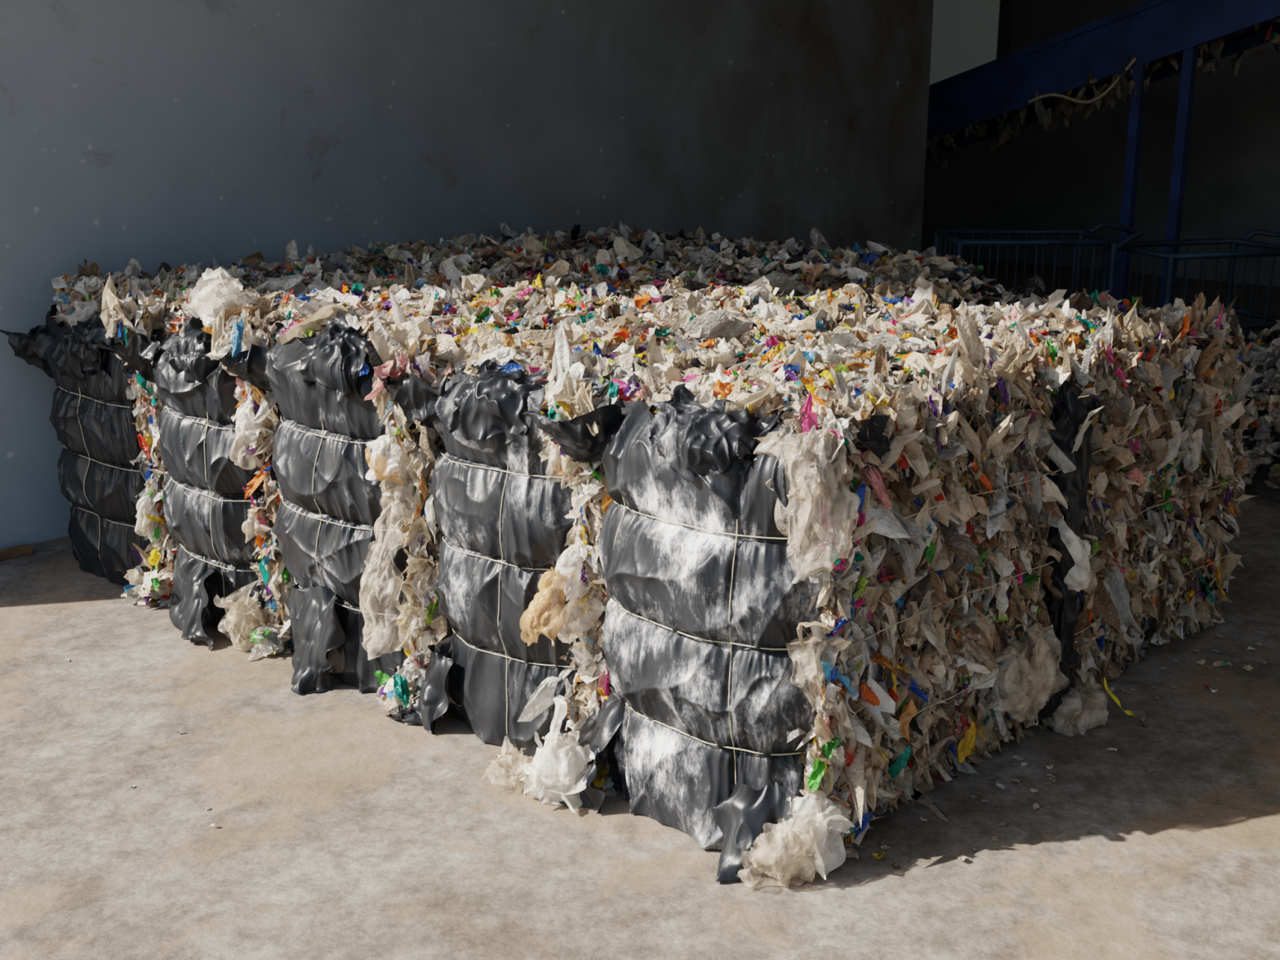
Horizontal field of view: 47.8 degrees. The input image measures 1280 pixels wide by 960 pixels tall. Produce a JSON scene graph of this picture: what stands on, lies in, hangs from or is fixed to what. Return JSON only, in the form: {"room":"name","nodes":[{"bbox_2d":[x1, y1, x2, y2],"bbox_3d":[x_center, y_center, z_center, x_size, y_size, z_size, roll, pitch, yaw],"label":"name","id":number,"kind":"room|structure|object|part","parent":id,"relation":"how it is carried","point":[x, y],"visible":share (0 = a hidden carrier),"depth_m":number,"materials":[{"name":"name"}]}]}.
{"room":"waste site","nodes":[
{"label":"waste site","id":0,"kind":"room"},
{"bbox_2d":[0,0,933,549],"bbox_3d":[-0.819,-2.263,7.029,0.200,4.230,7.690,15,21,42],"label":"wall","id":1,"kind":"structure","parent":0,"point":[175,133],"depth_m":6.77,"materials":[{"name":"paint"}]},
{"bbox_2d":[0,253,1279,959],"bbox_3d":[0.393,0.908,3.481,80.000,0.001,80.000,15,21,42],"label":"ground","id":2,"kind":"structure","parent":0,"point":[346,829],"depth_m":3.61,"materials":[{"name":"concrete"}]},
{"bbox_2d":[0,543,33,560],"bbox_3d":[-2.773,0.367,5.390,0.060,0.030,1.000,15,21,42],"label":"wooden plank","id":3,"kind":"object","parent":2,"relation":"on","point":[24,549],"visible":1,"depth_m":5.68,"materials":[{"name":"brown wood"}]},
{"bbox_2d":[65,657,217,826],"bbox_3d":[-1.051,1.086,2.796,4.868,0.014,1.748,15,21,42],"label":"litter","id":4,"kind":"object","parent":2,"relation":"on","point":[178,731],"visible":1,"depth_m":3.81,"materials":[{"name":"white plastic"}]},
{"bbox_2d":[0,239,401,609],"bbox_3d":[-1.575,-0.318,5.688,1.070,1.184,1.450,15,21,42],"label":"bale","id":5,"kind":"object","parent":2,"relation":"on","point":[112,470],"visible":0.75,"depth_m":5.23,"materials":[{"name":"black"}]},
{"bbox_2d":[97,255,512,660],"bbox_3d":[-1.107,-0.207,5.221,0.913,1.218,1.447,13,20,39],"label":"bale","id":6,"kind":"object","parent":2,"relation":"on","point":[222,494],"visible":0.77,"depth_m":4.73,"materials":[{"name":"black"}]},
{"bbox_2d":[330,232,526,277],"bbox_3d":[-0.886,-0.518,6.465,0.937,1.158,0.893,15,21,42],"label":"bale","id":7,"kind":"object","parent":2,"relation":"on","point":[392,259],"visible":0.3,"depth_m":6.17},
{"bbox_2d":[218,273,657,724],"bbox_3d":[-0.548,-0.065,4.703,1.036,1.220,1.390,15,21,42],"label":"bale","id":8,"kind":"object","parent":2,"relation":"on","point":[326,374],"visible":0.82,"depth_m":4.29,"materials":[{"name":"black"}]},
{"bbox_2d":[435,235,675,288],"bbox_3d":[-0.351,-0.384,5.947,0.879,1.172,0.856,15,21,42],"label":"bale","id":9,"kind":"object","parent":2,"relation":"on","point":[569,265],"visible":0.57,"depth_m":5.77},
{"bbox_2d":[359,303,828,814],"bbox_3d":[-0.091,0.064,4.260,0.986,1.207,1.433,13,20,40],"label":"bale","id":10,"kind":"object","parent":2,"relation":"on","point":[510,507],"visible":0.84,"depth_m":3.89,"materials":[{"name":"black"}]},
{"bbox_2d":[475,220,720,255],"bbox_3d":[-0.191,-0.688,7.070,1.019,1.163,1.267,15,21,42],"label":"bale","id":11,"kind":"object","parent":2,"relation":"on","point":[604,237],"visible":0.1,"depth_m":6.87},
{"bbox_2d":[561,266,795,317],"bbox_3d":[0.138,-0.238,5.473,0.913,1.143,0.957,15,21,42],"label":"bale","id":12,"kind":"object","parent":2,"relation":"on","point":[652,291],"visible":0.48,"depth_m":5.25},
{"bbox_2d":[613,233,814,272],"bbox_3d":[0.320,-0.554,6.599,0.835,1.156,1.243,15,21,42],"label":"bale","id":13,"kind":"object","parent":2,"relation":"on","point":[677,255],"visible":0.19,"depth_m":6.32},
{"bbox_2d":[684,279,939,335],"bbox_3d":[0.648,-0.104,4.983,0.851,1.144,0.874,15,21,42],"label":"bale","id":14,"kind":"object","parent":2,"relation":"on","point":[851,306],"visible":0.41,"depth_m":4.83},
{"bbox_2d":[684,227,995,300],"bbox_3d":[0.808,-0.438,6.113,0.928,1.190,1.330,15,21,42],"label":"bale","id":15,"kind":"object","parent":2,"relation":"on","point":[806,272],"visible":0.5,"depth_m":5.83},
{"bbox_2d":[520,315,1266,889],"bbox_3d":[0.909,0.103,4.114,2.402,1.209,1.068,-14,21,-41],"label":"bale","id":16,"kind":"object","parent":2,"relation":"on","point":[825,567],"visible":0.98,"depth_m":3.46,"materials":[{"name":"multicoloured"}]},
{"bbox_2d":[826,273,1063,310],"bbox_3d":[1.130,-0.231,5.452,0.823,1.141,0.690,15,21,42],"label":"bale","id":17,"kind":"object","parent":2,"relation":"on","point":[975,292],"visible":0.18,"depth_m":5.22},
{"bbox_2d":[879,288,1191,736],"bbox_3d":[1.204,0.013,4.457,0.953,1.200,0.986,13,20,39],"label":"bale","id":18,"kind":"object","parent":2,"relation":"on","point":[1112,377],"visible":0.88,"depth_m":4.23,"materials":[{"name":"beige plastic"}]},
{"bbox_2d":[933,220,1143,297],"bbox_3d":[2.248,-0.957,8.341,1.022,1.016,0.700,0,15,-1],"label":"railing","id":19,"kind":"object","parent":2,"relation":"on","point":[1099,240],"visible":0.33,"depth_m":8.18,"materials":[{"name":"metal"}]},
{"bbox_3d":[1.752,-1.042,8.624,0.033,0.870,0.033,6,17,21],"label":"post","id":20,"kind":"part","parent":19,"relation":"part of","materials":[{"name":"blue metal"}]},
{"bbox_3d":[1.758,-0.883,8.045,0.033,0.870,0.033,-6,17,-22],"label":"post","id":21,"kind":"part","parent":19,"relation":"part of","materials":[{"name":"blue metal"}]},
{"bbox_3d":[2.602,-1.045,8.632,0.033,0.870,0.033,6,17,21],"label":"post","id":22,"kind":"part","parent":19,"relation":"part of","materials":[{"name":"blue metal"}]},
{"bbox_3d":[2.608,-0.885,8.053,0.033,0.870,0.033,6,17,21],"label":"post","id":23,"kind":"part","parent":19,"relation":"part of","materials":[{"name":"blue metal"}]},
{"bbox_3d":[2.678,-1.394,8.225,0.163,0.111,0.636,0,15,-1],"label":"handle","id":24,"kind":"part","parent":19,"relation":"part of","materials":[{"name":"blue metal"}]},
{"bbox_2d":[924,0,1279,308],"bbox_3d":[3.796,-2.886,10.333,8.200,3.678,1.044,15,21,42],"label":"conveyor","id":25,"kind":"object","parent":2,"relation":"on","point":[1126,51],"visible":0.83,"depth_m":10.28,"materials":[{"name":"blue metal"}]},
{"bbox_3d":[3.538,-3.280,9.952,8.200,2.715,0.120,15,21,42],"label":"rail lip","id":26,"kind":"part","parent":25,"relation":"part of","materials":[{"name":"blue paint"}]},
{"bbox_3d":[3.538,-3.102,10.001,8.200,3.005,0.060,15,21,42],"label":"rail","id":27,"kind":"part","parent":25,"relation":"part of","materials":[{"name":"blue metal"}]},
{"bbox_3d":[3.538,-2.919,10.051,8.200,2.705,0.120,15,21,42],"label":"rail foot","id":28,"kind":"part","parent":25,"relation":"part of","materials":[{"name":"blue paint"}]},
{"bbox_3d":[4.119,-3.260,10.572,8.200,3.005,0.060,15,21,42],"label":"rail","id":29,"kind":"part","parent":25,"relation":"part of","materials":[{"name":"blue metal"}]},
{"bbox_3d":[3.502,-1.992,10.343,0.070,1.949,0.080,15,21,42],"label":"leg","id":30,"kind":"part","parent":25,"relation":"part of","materials":[{"name":"blue paint"}]},
{"bbox_3d":[3.752,-1.982,10.091,0.070,2.062,0.080,15,21,42],"label":"leg","id":31,"kind":"part","parent":25,"relation":"part of","materials":[{"name":"blue paint"}]},
{"bbox_2d":[1019,288,1261,651],"bbox_3d":[1.582,-0.096,4.940,0.928,1.154,0.650,15,21,42],"label":"bale","id":32,"kind":"object","parent":2,"relation":"on","point":[1210,397],"visible":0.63,"depth_m":4.71},
{"bbox_2d":[1100,229,1279,334],"bbox_3d":[3.237,-0.903,8.238,1.022,0.966,0.700,-4,16,-15],"label":"railing","id":33,"kind":"object","parent":2,"relation":"on","point":[1273,250],"visible":0.44,"depth_m":8.23,"materials":[{"name":"metal"}]},
{"bbox_3d":[2.682,-0.951,8.387,0.033,0.820,0.033,-12,19,-36],"label":"post","id":34,"kind":"part","parent":33,"relation":"part of","materials":[{"name":"blue metal"}]},
{"bbox_3d":[2.843,-0.798,7.830,0.033,0.820,0.033,-12,19,-36],"label":"post","id":35,"kind":"part","parent":33,"relation":"part of","materials":[{"name":"blue metal"}]},
{"bbox_3d":[3.501,-1.012,8.607,0.033,0.820,0.033,2,16,7],"label":"post","id":36,"kind":"part","parent":33,"relation":"part of","materials":[{"name":"blue metal"}]},
{"bbox_3d":[3.651,-1.345,8.236,0.163,0.111,0.636,-4,16,-15],"label":"handle","id":37,"kind":"part","parent":33,"relation":"part of","materials":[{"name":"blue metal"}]},
{"bbox_2d":[1233,319,1279,505],"bbox_3d":[3.796,-0.544,6.886,2.297,0.986,2.447,15,21,42],"label":"pile","id":38,"kind":"object","parent":2,"relation":"on","point":[1261,437],"visible":0.42,"depth_m":6.56,"materials":[{"name":"multicoloured plastic"}]},
{"bbox_2d":[920,0,1279,286],"bbox_3d":[6.128,-3.766,12.485,12.700,4.230,0.200,15,21,42],"label":"wall","id":39,"kind":"structure","parent":0,"point":[1072,177],"depth_m":13.97,"materials":[{"name":"grey paint"}]},
{"bbox_2d":[928,0,1012,84],"bbox_3d":[3.178,-4.903,14.976,1.500,2.300,0.070,15,21,42],"label":"window","id":40,"kind":"structure","parent":39,"relation":"in","point":[1006,6],"depth_m":14.86,"materials":[{"name":"glass"}]},
{"bbox_3d":[3.147,-4.914,15.015,1.400,2.100,0.025,15,21,42],"label":"pane","id":41,"kind":"part","parent":40,"relation":"part of","materials":[{"name":"glass"}]}
]}

